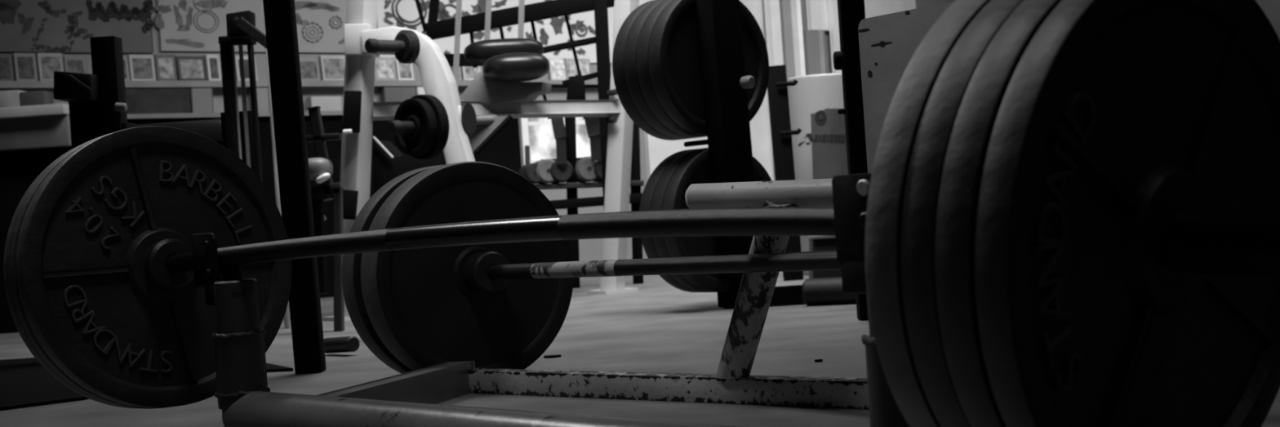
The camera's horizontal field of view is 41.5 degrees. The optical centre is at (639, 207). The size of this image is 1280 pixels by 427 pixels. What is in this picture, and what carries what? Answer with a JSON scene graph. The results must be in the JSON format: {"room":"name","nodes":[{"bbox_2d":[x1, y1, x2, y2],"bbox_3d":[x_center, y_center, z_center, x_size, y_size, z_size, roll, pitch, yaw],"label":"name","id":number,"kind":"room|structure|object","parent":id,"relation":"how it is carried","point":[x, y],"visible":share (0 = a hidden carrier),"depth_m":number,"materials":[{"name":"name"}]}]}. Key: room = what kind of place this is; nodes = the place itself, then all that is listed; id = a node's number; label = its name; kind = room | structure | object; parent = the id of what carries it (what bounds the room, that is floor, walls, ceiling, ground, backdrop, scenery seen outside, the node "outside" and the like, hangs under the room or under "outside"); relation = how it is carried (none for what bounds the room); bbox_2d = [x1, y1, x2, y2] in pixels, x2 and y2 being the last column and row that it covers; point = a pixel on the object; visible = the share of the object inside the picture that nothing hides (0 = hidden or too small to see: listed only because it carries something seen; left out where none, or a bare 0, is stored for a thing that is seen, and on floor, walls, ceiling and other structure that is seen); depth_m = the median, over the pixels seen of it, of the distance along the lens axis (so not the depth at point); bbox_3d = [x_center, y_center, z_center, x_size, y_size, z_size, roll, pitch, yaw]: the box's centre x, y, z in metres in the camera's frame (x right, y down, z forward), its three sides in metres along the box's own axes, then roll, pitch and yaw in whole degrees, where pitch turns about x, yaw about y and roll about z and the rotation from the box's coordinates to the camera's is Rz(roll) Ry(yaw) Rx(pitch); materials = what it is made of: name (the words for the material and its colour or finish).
{"room":"gym","nodes":[
{"label":"gym","id":0,"kind":"room"},
{"bbox_2d":[0,0,955,261],"bbox_3d":[-0.598,-1.239,8.963,12.199,3.200,0.200,-4,0,-41],"label":"wall","id":1,"kind":"structure","parent":0,"point":[588,249],"depth_m":8.88,"materials":[{"name":"white paint"}]},
{"bbox_2d":[0,0,154,53],"bbox_3d":[-2.473,-0.884,7.199,0.842,0.449,0.018,-4,0,-41],"label":"poster","id":2,"kind":"object","parent":1,"relation":"attached to","point":[25,25],"visible":1,"depth_m":7.22,"materials":[{"name":"grey paper"}]},
{"bbox_2d":[127,111,342,119],"bbox_3d":[-1.645,-0.435,7.853,1.722,0.020,0.061,-4,0,-41],"label":"trim","id":3,"kind":"structure","parent":1,"relation":"attached to","point":[306,113],"depth_m":7.52,"materials":[{"name":"white wood"}]},
{"bbox_2d":[124,87,191,114],"bbox_3d":[-2.141,-0.468,7.430,0.335,0.123,0.046,-4,0,-41],"label":"notice board","id":4,"kind":"object","parent":3,"relation":"on","point":[138,100],"visible":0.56,"depth_m":7.42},
{"bbox_2d":[190,86,213,112],"bbox_3d":[-1.974,-0.488,7.575,0.103,0.141,0.046,-4,0,-41],"label":"card","id":5,"kind":"object","parent":3,"relation":"on","point":[202,97],"visible":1,"depth_m":7.56,"materials":[{"name":"white paper"}]},
{"bbox_2d":[248,86,270,111],"bbox_3d":[-1.752,-0.500,7.765,0.082,0.134,0.046,-4,0,-41],"label":"storage box","id":6,"kind":"object","parent":3,"relation":"on","point":[263,100],"visible":0.56,"depth_m":7.75,"materials":[{"name":"white cardboard"}]},
{"bbox_2d":[306,96,342,111],"bbox_3d":[-1.492,-0.487,7.986,0.168,0.074,0.046,-4,0,-41],"label":"folded towel","id":7,"kind":"object","parent":3,"relation":"on","point":[326,103],"visible":0.88,"depth_m":7.97,"materials":[{"name":"white fabric"}]},
{"bbox_2d":[379,85,416,102],"bbox_3d":[-1.181,-0.535,8.256,0.186,0.128,0.046,-4,0,-41],"label":"storage box","id":8,"kind":"object","parent":3,"relation":"on","point":[387,93],"visible":0.51,"depth_m":8.22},
{"bbox_2d":[416,85,425,94],"bbox_3d":[-1.084,-0.546,8.339,0.061,0.137,0.046,-4,0,-41],"label":"card","id":9,"kind":"object","parent":3,"relation":"on","point":[420,89],"visible":0.26,"depth_m":8.32,"materials":[{"name":"white paper"}]},
{"bbox_2d":[155,0,347,53],"bbox_3d":[-1.742,-0.961,7.829,1.099,0.481,0.018,-4,0,-41],"label":"poster","id":10,"kind":"object","parent":1,"relation":"attached to","point":[183,25],"visible":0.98,"depth_m":7.69,"materials":[{"name":"white paper"}]},
{"bbox_2d":[0,80,597,88],"bbox_3d":[-1.440,-0.589,8.038,3.546,0.028,0.061,-4,0,-41],"label":"trim","id":11,"kind":"structure","parent":1,"relation":"attached to","point":[305,83],"depth_m":7.59,"materials":[{"name":"grey wood"}]},
{"bbox_2d":[0,53,14,80],"bbox_3d":[-2.648,-0.579,7.022,0.077,0.122,0.028,-4,0,-41],"label":"framed picture","id":12,"kind":"object","parent":11,"relation":"on","point":[6,71],"visible":1,"depth_m":7.02},
{"bbox_2d":[12,53,38,80],"bbox_3d":[-2.579,-0.585,7.081,0.094,0.126,0.028,-4,0,-41],"label":"framed picture","id":13,"kind":"object","parent":11,"relation":"on","point":[24,64],"visible":1,"depth_m":7.08},
{"bbox_2d":[35,53,64,80],"bbox_3d":[-2.497,-0.591,7.152,0.109,0.127,0.028,-4,0,-41],"label":"framed picture","id":14,"kind":"object","parent":11,"relation":"on","point":[47,64],"visible":0.81,"depth_m":7.14},
{"bbox_2d":[62,56,87,73],"bbox_3d":[-2.415,-0.590,7.221,0.097,0.114,0.027,-4,0,-41],"label":"framed picture","id":15,"kind":"object","parent":11,"relation":"on","point":[71,64],"visible":0.56,"depth_m":7.22},
{"bbox_2d":[123,56,130,80],"bbox_3d":[-2.258,-0.602,7.356,0.058,0.116,0.027,-4,0,-41],"label":"framed picture","id":16,"kind":"object","parent":11,"relation":"on","point":[126,74],"visible":0.44,"depth_m":7.36},
{"bbox_2d":[127,54,156,80],"bbox_3d":[-2.189,-0.610,7.416,0.117,0.124,0.028,-4,0,-41],"label":"framed picture","id":17,"kind":"object","parent":11,"relation":"on","point":[141,67],"visible":1,"depth_m":7.41},
{"bbox_2d":[153,54,177,80],"bbox_3d":[-2.105,-0.617,7.489,0.095,0.125,0.028,-4,0,-41],"label":"framed picture","id":18,"kind":"object","parent":11,"relation":"on","point":[165,64],"visible":1,"depth_m":7.48},
{"bbox_2d":[174,56,207,80],"bbox_3d":[-2.013,-0.620,7.567,0.136,0.119,0.028,-4,0,-41],"label":"framed picture","id":19,"kind":"object","parent":11,"relation":"on","point":[188,68],"visible":1,"depth_m":7.56},
{"bbox_2d":[204,54,222,80],"bbox_3d":[-1.931,-0.629,7.638,0.065,0.127,0.028,-4,0,-41],"label":"framed picture","id":20,"kind":"object","parent":11,"relation":"on","point":[212,61],"visible":0.98,"depth_m":7.63},
{"bbox_2d":[235,56,258,80],"bbox_3d":[-1.808,-0.635,7.743,0.105,0.121,0.028,-4,0,-41],"label":"framed picture","id":21,"kind":"object","parent":11,"relation":"on","point":[237,58],"visible":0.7,"depth_m":7.73},
{"bbox_2d":[299,57,320,80],"bbox_3d":[-1.582,-0.646,7.937,0.163,0.114,0.027,-4,0,-41],"label":"framed picture","id":22,"kind":"object","parent":11,"relation":"on","point":[309,67],"visible":0.56,"depth_m":7.95},
{"bbox_2d":[319,55,345,79],"bbox_3d":[-1.459,-0.662,8.043,0.137,0.128,0.028,-4,0,-41],"label":"framed picture","id":23,"kind":"object","parent":11,"relation":"on","point":[332,67],"visible":0.76,"depth_m":8.03},
{"bbox_2d":[374,57,396,79],"bbox_3d":[-1.247,-0.672,8.225,0.125,0.120,0.028,-4,0,-41],"label":"framed picture","id":24,"kind":"object","parent":11,"relation":"on","point":[384,67],"visible":0.69,"depth_m":8.22},
{"bbox_2d":[395,57,414,79],"bbox_3d":[-1.159,-0.681,8.301,0.095,0.125,0.028,-4,0,-41],"label":"framed picture","id":25,"kind":"object","parent":11,"relation":"on","point":[403,71],"visible":0.64,"depth_m":8.29},
{"bbox_2d":[449,66,462,79],"bbox_3d":[-0.964,-0.693,8.468,0.147,0.124,0.028,-4,0,-41],"label":"framed picture","id":26,"kind":"object","parent":11,"relation":"on","point":[451,68],"visible":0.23,"depth_m":8.50},
{"bbox_2d":[461,66,480,79],"bbox_3d":[-0.857,-0.701,8.560,0.112,0.124,0.028,-4,0,-41],"label":"framed picture","id":27,"kind":"object","parent":11,"relation":"on","point":[468,73],"visible":0.33,"depth_m":8.54},
{"bbox_2d":[548,57,568,79],"bbox_3d":[-0.434,-0.730,8.923,0.113,0.126,0.028,-4,0,-41],"label":"framed picture","id":28,"kind":"object","parent":11,"relation":"on","point":[557,71],"visible":0.81,"depth_m":8.91},
{"bbox_2d":[563,58,591,79],"bbox_3d":[-0.336,-0.735,9.007,0.179,0.122,0.028,-4,0,-41],"label":"framed picture","id":29,"kind":"object","parent":11,"relation":"on","point":[584,64],"visible":0.68,"depth_m":8.99},
{"bbox_2d":[127,115,521,301],"bbox_3d":[-1.667,0.006,7.829,2.831,0.860,0.024,-4,0,-41],"label":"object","id":30,"kind":"structure","parent":1,"relation":"attached to","point":[504,150],"depth_m":8.01,"materials":[{"name":"grey"}]},
{"bbox_2d":[375,0,613,62],"bbox_3d":[-0.728,-1.059,8.698,1.581,0.659,0.023,-4,0,-41],"label":"poster","id":31,"kind":"object","parent":1,"relation":"attached to","point":[390,13],"visible":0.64,"depth_m":8.68,"materials":[{"name":"paper"}]},
{"bbox_2d":[518,117,591,166],"bbox_3d":[-0.339,-0.370,8.976,0.758,0.301,0.066,-4,0,-41],"label":"window","id":32,"kind":"structure","parent":1,"relation":"in","point":[537,133],"depth_m":8.84,"materials":[{"name":"white glass"}]},
{"bbox_2d":[639,0,774,180],"bbox_3d":[0.386,-0.646,9.625,0.967,1.890,0.026,-4,0,-41],"label":"wall panel","id":33,"kind":"object","parent":1,"relation":"attached to","point":[657,149],"visible":0.03,"depth_m":9.85,"materials":[{"name":"white paint"}]},
{"bbox_2d":[764,0,783,66],"bbox_3d":[0.806,-0.699,9.902,0.076,1.940,0.056,-4,0,-41],"label":"wall panel","id":34,"kind":"object","parent":1,"relation":"attached to","point":[771,7],"visible":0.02,"depth_m":9.88,"materials":[{"name":"white paint"}]},
{"bbox_2d":[778,0,795,81],"bbox_3d":[0.883,-0.711,10.008,0.072,1.952,0.056,-4,0,-41],"label":"wall panel","id":35,"kind":"object","parent":1,"relation":"attached to","point":[784,5],"visible":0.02,"depth_m":9.98,"materials":[{"name":"white paint"}]},
{"bbox_2d":[790,0,805,76],"bbox_3d":[0.954,-0.715,10.036,0.035,1.952,0.066,-4,0,-41],"label":"wall panel","id":36,"kind":"object","parent":1,"relation":"attached to","point":[796,15],"visible":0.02,"depth_m":10.02,"materials":[{"name":"white paint"}]},
{"bbox_2d":[802,30,827,75],"bbox_3d":[1.092,-0.409,10.196,0.165,1.322,0.036,-4,0,-41],"label":"wall panel","id":37,"kind":"object","parent":1,"relation":"attached to","point":[811,37],"visible":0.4,"depth_m":10.16,"materials":[{"name":"grey"}]},
{"bbox_2d":[805,0,829,31],"bbox_3d":[1.092,-1.395,10.252,0.236,0.641,0.036,-4,0,-41],"label":"wall panel","id":38,"kind":"object","parent":1,"relation":"attached to","point":[817,11],"visible":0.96,"depth_m":10.21,"materials":[{"name":"white paint"}]},
{"bbox_2d":[818,30,825,74],"bbox_3d":[1.133,-0.410,10.191,0.012,1.319,0.026,-4,0,-41],"label":"wall panel","id":39,"kind":"object","parent":1,"relation":"attached to","point":[820,35],"visible":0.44,"depth_m":10.19,"materials":[{"name":"grey paint"}]},
{"bbox_2d":[827,0,841,73],"bbox_3d":[1.218,-0.743,10.269,0.086,1.972,0.036,-4,0,-41],"label":"wall panel","id":40,"kind":"object","parent":1,"relation":"attached to","point":[832,4],"visible":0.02,"depth_m":10.25,"materials":[{"name":"white paint"}]},
{"bbox_2d":[864,0,915,18],"bbox_3d":[1.556,-0.774,10.633,0.633,1.989,0.026,-4,0,-41],"label":"wall panel","id":41,"kind":"object","parent":1,"relation":"attached to","point":[873,8],"visible":0.02,"depth_m":10.64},
{"bbox_2d":[0,271,1279,426],"bbox_3d":[1.023,0.305,5.000,15.000,0.100,17.000,-4,0,0],"label":"floor","id":42,"kind":"structure","parent":0,"point":[661,327],"depth_m":3.66,"materials":[{"name":"concrete"}]},
{"bbox_2d":[0,103,71,333],"bbox_3d":[-2.405,0.050,6.640,0.445,0.872,0.330,-4,0,0],"label":"base cabinet","id":43,"kind":"object","parent":42,"relation":"on","point":[32,137],"visible":0.43,"depth_m":6.60,"materials":[{"name":"black"}]},
{"bbox_2d":[0,103,69,119],"bbox_3d":[-2.433,-0.365,6.640,0.445,0.040,0.330,-4,0,0],"label":"countertop","id":44,"kind":"structure","parent":43,"relation":"on","point":[55,108],"depth_m":6.47,"materials":[{"name":"grey"}]},
{"bbox_2d":[0,89,26,107],"bbox_3d":[-2.466,-0.420,6.640,0.084,0.074,0.100,-4,0,0],"label":"carton","id":45,"kind":"object","parent":44,"relation":"on","point":[7,98],"visible":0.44,"depth_m":6.59,"materials":[{"name":"grey cardboard"}]},
{"bbox_2d":[19,90,53,106],"bbox_3d":[-2.373,-0.422,6.640,0.098,0.064,0.100,-4,0,0],"label":"carton","id":46,"kind":"object","parent":44,"relation":"on","point":[40,97],"visible":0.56,"depth_m":6.59,"materials":[{"name":"grey cardboard"}]},
{"bbox_2d":[0,357,293,410],"bbox_3d":[-1.349,0.412,4.271,0.737,0.008,1.684,-4,0,-22],"label":"rubber mat","id":47,"kind":"object","parent":42,"relation":"on","point":[24,382],"visible":0.42,"depth_m":3.88,"materials":[{"name":"black rubber"}]},
{"bbox_2d":[53,35,137,148],"bbox_3d":[-1.471,-0.021,4.627,0.178,0.888,0.186,-4,0,0],"label":"machine","id":48,"kind":"object","parent":47,"relation":"on","point":[98,106],"visible":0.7,"depth_m":4.60,"materials":[{"name":"black metal"}]},
{"bbox_2d":[137,119,222,145],"bbox_3d":[-1.651,0.066,6.120,0.400,0.738,0.280,-4,0,0],"label":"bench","id":49,"kind":"object","parent":42,"relation":"on","point":[211,129],"visible":0.07,"depth_m":5.98,"materials":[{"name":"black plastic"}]},
{"bbox_2d":[217,10,289,328],"bbox_3d":[-1.300,-0.120,5.630,0.303,1.062,0.280,-4,0,0],"label":"exercise machine","id":50,"kind":"object","parent":42,"relation":"on","point":[240,130],"visible":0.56,"depth_m":5.60,"materials":[{"name":"black metal"}]},
{"bbox_2d":[262,0,326,374],"bbox_3d":[-0.861,-0.920,3.840,0.110,2.601,0.061,-4,0,0],"label":"post","id":51,"kind":"object","parent":42,"relation":"on","point":[280,19],"visible":1,"depth_m":3.81,"materials":[{"name":"black metal"}]},
{"bbox_2d":[306,106,359,353],"bbox_3d":[-0.892,0.045,4.798,0.130,0.739,1.149,-4,0,-10],"label":"machine","id":52,"kind":"object","parent":42,"relation":"on","point":[321,168],"visible":0.91,"depth_m":5.28,"materials":[{"name":"black paint"}]},
{"bbox_2d":[342,164,441,373],"bbox_3d":[-0.387,0.133,3.397,0.437,0.437,0.063,-4,-1,-33],"label":"bumper plate","id":53,"kind":"object","parent":42,"relation":"on","point":[351,263],"visible":0.13,"depth_m":3.29,"materials":[{"name":"grey rubber"}]},
{"bbox_2d":[372,136,446,193],"bbox_3d":[-0.852,0.053,6.447,0.312,0.657,0.246,-4,0,0],"label":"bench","id":54,"kind":"object","parent":42,"relation":"on","point":[389,163],"visible":0.28,"depth_m":6.35,"materials":[{"name":"black"}]},
{"bbox_2d":[360,161,573,370],"bbox_3d":[-0.334,0.129,3.313,0.435,0.435,0.081,-4,-1,-33],"label":"bumper plate","id":55,"kind":"object","parent":42,"relation":"on","point":[419,302],"visible":0.73,"depth_m":3.26,"materials":[{"name":"grey rubber"}]},
{"bbox_2d":[321,0,639,321],"bbox_3d":[-0.528,-0.692,6.245,1.403,2.110,0.508,-4,0,-43],"label":"machine","id":56,"kind":"object","parent":42,"relation":"on","point":[502,92],"visible":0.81,"depth_m":6.07,"materials":[{"name":"white paint"}]},
{"bbox_2d":[393,98,437,155],"bbox_3d":[-0.773,-0.276,5.798,0.196,0.196,0.037,-4,0,43],"label":"weight plate","id":57,"kind":"object","parent":56,"relation":"hanging from","point":[419,143],"visible":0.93,"depth_m":5.77,"materials":[{"name":"black metal"}]},
{"bbox_2d":[410,94,448,159],"bbox_3d":[-0.746,-0.278,5.828,0.224,0.224,0.039,-4,0,43],"label":"weight plate","id":58,"kind":"object","parent":56,"relation":"hanging from","point":[442,121],"visible":0.49,"depth_m":5.77,"materials":[{"name":"black metal"}]},
{"bbox_2d":[414,0,614,211],"bbox_3d":[-0.476,-0.365,6.955,0.869,1.442,0.071,-4,0,0],"label":"exercise machine","id":59,"kind":"object","parent":42,"relation":"on","point":[434,29],"visible":0.56,"depth_m":6.92,"materials":[{"name":"black metal"}]},
{"bbox_2d":[453,0,462,88],"bbox_3d":[-0.745,-0.772,6.947,0.087,0.617,0.116,-4,0,0],"label":"strap","id":60,"kind":"object","parent":59,"relation":"hanging from","point":[459,2],"visible":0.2,"depth_m":6.89,"materials":[{"name":"grey fabric"}]},
{"bbox_2d":[484,0,492,39],"bbox_3d":[-0.618,-0.877,6.947,0.065,0.408,0.116,-4,0,0],"label":"strap","id":61,"kind":"object","parent":59,"relation":"hanging from","point":[488,2],"visible":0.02,"depth_m":6.89,"materials":[{"name":"grey fabric"}]},
{"bbox_2d":[517,0,524,38],"bbox_3d":[-0.484,-0.882,6.947,0.057,0.398,0.116,-4,0,0],"label":"strap","id":62,"kind":"object","parent":59,"relation":"hanging from","point":[522,2],"visible":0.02,"depth_m":6.89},
{"bbox_2d":[191,173,910,426],"bbox_3d":[-0.038,0.154,2.348,1.633,0.362,0.848,-4,0,44],"label":"stand","id":63,"kind":"object","parent":42,"relation":"on","point":[412,398],"visible":0.72,"depth_m":2.48,"materials":[{"name":"grey paint"}]},
{"bbox_2d":[211,328,270,409],"bbox_3d":[-0.590,0.237,2.494,0.082,0.114,0.082,-4,0,0],"label":"socket","id":64,"kind":"object","parent":63,"relation":"attached to","point":[241,370],"depth_m":2.46,"materials":[{"name":"paint"}]},
{"bbox_2d":[462,250,840,293],"bbox_3d":[0.118,0.088,2.607,0.084,0.099,2.200,-4,0,-33],"label":"barbell","id":65,"kind":"object","parent":63,"relation":"on","point":[484,272],"visible":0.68,"depth_m":2.78,"materials":[{"name":"metal"}]},
{"bbox_2d":[144,206,1279,289],"bbox_3d":[-0.226,0.059,2.072,0.082,0.091,2.181,-4,0,-42],"label":"barbell","id":66,"kind":"object","parent":63,"relation":"on","point":[1220,243],"visible":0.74,"depth_m":1.77,"materials":[{"name":"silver metal"}]},
{"bbox_2d":[3,145,131,408],"bbox_3d":[-0.796,0.100,2.719,0.445,0.446,0.063,-4,0,-40],"label":"weight plate","id":67,"kind":"object","parent":66,"relation":"on","point":[6,261],"visible":0.09,"depth_m":2.59,"materials":[{"name":"metal"}]},
{"bbox_2d":[10,133,171,408],"bbox_3d":[-0.779,0.097,2.698,0.447,0.447,0.050,-4,0,-40],"label":"weight plate","id":68,"kind":"object","parent":66,"relation":"on","point":[14,247],"visible":0.16,"depth_m":2.57,"materials":[{"name":"metal"}]},
{"bbox_2d":[16,125,291,407],"bbox_3d":[-0.760,0.093,2.676,0.445,0.446,0.067,-4,0,-40],"label":"weight plate","id":69,"kind":"object","parent":66,"relation":"on","point":[87,297],"visible":0.91,"depth_m":2.64,"materials":[{"name":"metal"}]},
{"bbox_2d":[865,0,991,426],"bbox_3d":[0.348,0.019,1.423,0.445,0.445,0.078,-4,0,-41],"label":"weight plate","id":70,"kind":"object","parent":66,"relation":"on","point":[913,92],"visible":0.09,"depth_m":1.29,"materials":[{"name":"metal"}]},
{"bbox_2d":[900,0,1023,426],"bbox_3d":[0.370,0.021,1.398,0.443,0.443,0.078,-4,0,-41],"label":"weight plate","id":71,"kind":"object","parent":66,"relation":"on","point":[931,146],"visible":0.13,"depth_m":1.26,"materials":[{"name":"metal"}]},
{"bbox_2d":[934,0,1062,426],"bbox_3d":[0.393,0.023,1.373,0.445,0.445,0.078,-4,0,-41],"label":"weight plate","id":72,"kind":"object","parent":66,"relation":"on","point":[975,123],"visible":0.11,"depth_m":1.23,"materials":[{"name":"metal"}]},
{"bbox_2d":[974,0,1279,426],"bbox_3d":[0.416,0.025,1.347,0.445,0.445,0.076,-4,0,-41],"label":"weight plate","id":73,"kind":"object","parent":66,"relation":"on","point":[1117,117],"visible":0.97,"depth_m":1.30,"materials":[{"name":"metal"}]},
{"bbox_2d":[861,334,910,426],"bbox_3d":[0.247,0.176,1.550,0.081,0.123,0.081,-4,0,0],"label":"socket","id":74,"kind":"object","parent":63,"relation":"attached to","point":[884,411],"depth_m":1.53,"materials":[{"name":"paint"}]},
{"bbox_2d":[543,354,561,358],"bbox_3d":[-0.197,0.335,3.800,0.040,0.005,0.028,-4,0,0],"label":"chip","id":75,"kind":"object","parent":42,"relation":"on","point":[555,355],"visible":1,"depth_m":3.79,"materials":[{"name":"black"}]},
{"bbox_2d":[524,117,644,288],"bbox_3d":[-0.239,-0.060,7.186,0.529,0.802,0.173,-4,0,0],"label":"dumbbell rack","id":76,"kind":"object","parent":42,"relation":"on","point":[572,202],"visible":0.38,"depth_m":7.17,"materials":[{"name":"black metal"}]},
{"bbox_2d":[519,162,541,184],"bbox_3d":[-0.460,-0.144,7.200,0.090,0.090,0.180,-4,0,-14],"label":"dumbbell","id":77,"kind":"object","parent":76,"relation":"on","point":[529,172],"visible":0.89,"depth_m":7.11,"materials":[{"name":"metal"}]},
{"bbox_2d":[535,159,555,184],"bbox_3d":[-0.406,-0.153,7.200,0.104,0.104,0.180,-4,0,-14],"label":"dumbbell","id":78,"kind":"object","parent":76,"relation":"on","point":[543,170],"visible":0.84,"depth_m":7.11,"materials":[{"name":"metal"}]},
{"bbox_2d":[551,117,566,164],"bbox_3d":[-0.341,-0.296,7.160,0.065,0.233,0.159,-4,0,0],"label":"belt","id":79,"kind":"object","parent":76,"relation":"hanging from","point":[557,123],"visible":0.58,"depth_m":7.09,"materials":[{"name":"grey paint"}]},
{"bbox_2d":[550,160,573,183],"bbox_3d":[-0.350,-0.153,7.200,0.100,0.100,0.180,-4,0,-14],"label":"dumbbell","id":80,"kind":"object","parent":76,"relation":"on","point":[559,173],"visible":0.78,"depth_m":7.11,"materials":[{"name":"metal"}]},
{"bbox_2d":[574,156,597,182],"bbox_3d":[-0.235,-0.161,7.200,0.108,0.108,0.180,-4,0,-14],"label":"dumbbell","id":81,"kind":"object","parent":76,"relation":"on","point":[584,168],"visible":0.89,"depth_m":7.11,"materials":[{"name":"metal"}]},
{"bbox_2d":[534,179,644,189],"bbox_3d":[-0.237,-0.095,7.200,0.508,0.044,0.146,-4,0,0],"label":"shelf","id":82,"kind":"object","parent":76,"relation":"attached to","point":[571,184],"depth_m":7.13,"materials":[{"name":"black metal"}]},
{"bbox_2d":[584,116,601,160],"bbox_3d":[-0.193,-0.306,7.160,0.082,0.216,0.159,-4,0,0],"label":"belt","id":83,"kind":"object","parent":76,"relation":"hanging from","point":[592,123],"visible":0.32,"depth_m":7.09,"materials":[{"name":"grey fabric"}]},
{"bbox_2d":[549,192,642,209],"bbox_3d":[-0.237,-0.021,7.180,0.529,0.047,0.160,-4,0,0],"label":"shelf","id":84,"kind":"object","parent":76,"relation":"attached to","point":[572,202],"depth_m":7.10,"materials":[{"name":"black metal"}]},
{"bbox_2d":[593,160,602,182],"bbox_3d":[-0.165,-0.160,7.200,0.100,0.100,0.180,-4,0,-14],"label":"dumbbell","id":85,"kind":"object","parent":76,"relation":"on","point":[597,166],"visible":0.38,"depth_m":7.11,"materials":[{"name":"metal"}]},
{"bbox_2d":[684,0,805,307],"bbox_3d":[0.347,-0.451,5.118,0.753,1.502,0.252,-4,0,23],"label":"tree","id":86,"kind":"object","parent":42,"relation":"on","point":[726,83],"visible":0.53,"depth_m":5.07,"materials":[{"name":"black metal"}]},
{"bbox_2d":[612,0,684,140],"bbox_3d":[0.105,-0.434,5.289,0.445,0.445,0.057,-4,0,-39],"label":"weight plate","id":87,"kind":"object","parent":86,"relation":"on","point":[618,57],"visible":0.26,"depth_m":5.17,"materials":[{"name":"black metal"}]},
{"bbox_2d":[624,0,698,138],"bbox_3d":[0.141,-0.437,5.244,0.445,0.445,0.057,-4,0,-39],"label":"weight plate","id":88,"kind":"object","parent":86,"relation":"on","point":[630,51],"visible":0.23,"depth_m":5.12,"materials":[{"name":"black metal"}]},
{"bbox_2d":[639,148,699,292],"bbox_3d":[0.185,0.041,5.237,0.445,0.445,0.053,-4,0,-39],"label":"weight plate","id":89,"kind":"object","parent":86,"relation":"on","point":[649,189],"visible":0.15,"depth_m":5.12,"materials":[{"name":"black metal"}]},
{"bbox_2d":[635,0,706,137],"bbox_3d":[0.178,-0.439,5.199,0.445,0.445,0.057,-4,0,-39],"label":"weight plate","id":90,"kind":"object","parent":86,"relation":"on","point":[651,98],"visible":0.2,"depth_m":5.08,"materials":[{"name":"black metal"}]},
{"bbox_2d":[650,147,711,292],"bbox_3d":[0.220,0.038,5.195,0.445,0.445,0.053,-4,0,-39],"label":"weight plate","id":91,"kind":"object","parent":86,"relation":"on","point":[660,244],"visible":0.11,"depth_m":5.08,"materials":[{"name":"black metal"}]},
{"bbox_2d":[648,0,768,136],"bbox_3d":[0.215,-0.442,5.154,0.445,0.445,0.057,-4,0,-39],"label":"weight plate","id":92,"kind":"object","parent":86,"relation":"on","point":[674,62],"visible":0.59,"depth_m":5.07,"materials":[{"name":"black metal"}]},
{"bbox_2d":[662,147,772,292],"bbox_3d":[0.254,0.036,5.153,0.445,0.445,0.053,-4,0,-39],"label":"weight plate","id":93,"kind":"object","parent":86,"relation":"on","point":[695,168],"visible":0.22,"depth_m":5.06,"materials":[{"name":"black metal"}]},
{"bbox_2d":[767,64,803,280],"bbox_3d":[0.580,-0.136,6.585,0.118,0.841,0.089,-4,0,0],"label":"post","id":94,"kind":"object","parent":42,"relation":"on","point":[777,86],"visible":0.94,"depth_m":6.57,"materials":[{"name":"black metal"}]},
{"bbox_2d":[787,73,848,275],"bbox_3d":[0.766,-0.137,6.998,0.256,0.816,0.260,-4,0,0],"label":"canister","id":95,"kind":"object","parent":42,"relation":"on","point":[820,150],"visible":0.56,"depth_m":6.88,"materials":[{"name":"plastic"}]},
{"bbox_2d":[814,359,822,362],"bbox_3d":[0.348,0.298,3.289,0.016,0.005,0.011,-4,0,0],"label":"chip","id":96,"kind":"object","parent":42,"relation":"on","point":[815,360],"visible":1,"depth_m":3.29,"materials":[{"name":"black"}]},
{"bbox_2d":[807,235,841,278],"bbox_3d":[0.672,0.184,5.770,0.186,0.189,0.160,-4,0,0],"label":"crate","id":97,"kind":"object","parent":42,"relation":"on","point":[816,243],"visible":0.3,"depth_m":5.70,"materials":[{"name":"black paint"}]},
{"bbox_2d":[801,276,856,305],"bbox_3d":[0.725,0.235,4.908,0.508,0.080,0.080,-4,0,21],"label":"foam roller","id":98,"kind":"object","parent":42,"relation":"on","point":[824,291],"visible":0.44,"depth_m":4.95,"materials":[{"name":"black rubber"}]},
{"bbox_2d":[832,0,868,320],"bbox_3d":[0.497,-1.012,4.300,0.092,2.600,0.062,-4,0,0],"label":"post","id":99,"kind":"object","parent":42,"relation":"on","point":[851,12],"visible":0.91,"depth_m":4.27,"materials":[{"name":"black metal"}]},
{"bbox_2d":[857,0,1279,407],"bbox_3d":[0.833,-0.043,2.624,0.421,0.620,0.950,-4,0,-34],"label":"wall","id":100,"kind":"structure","parent":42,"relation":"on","point":[888,43],"depth_m":2.85,"materials":[{"name":"black paint"}]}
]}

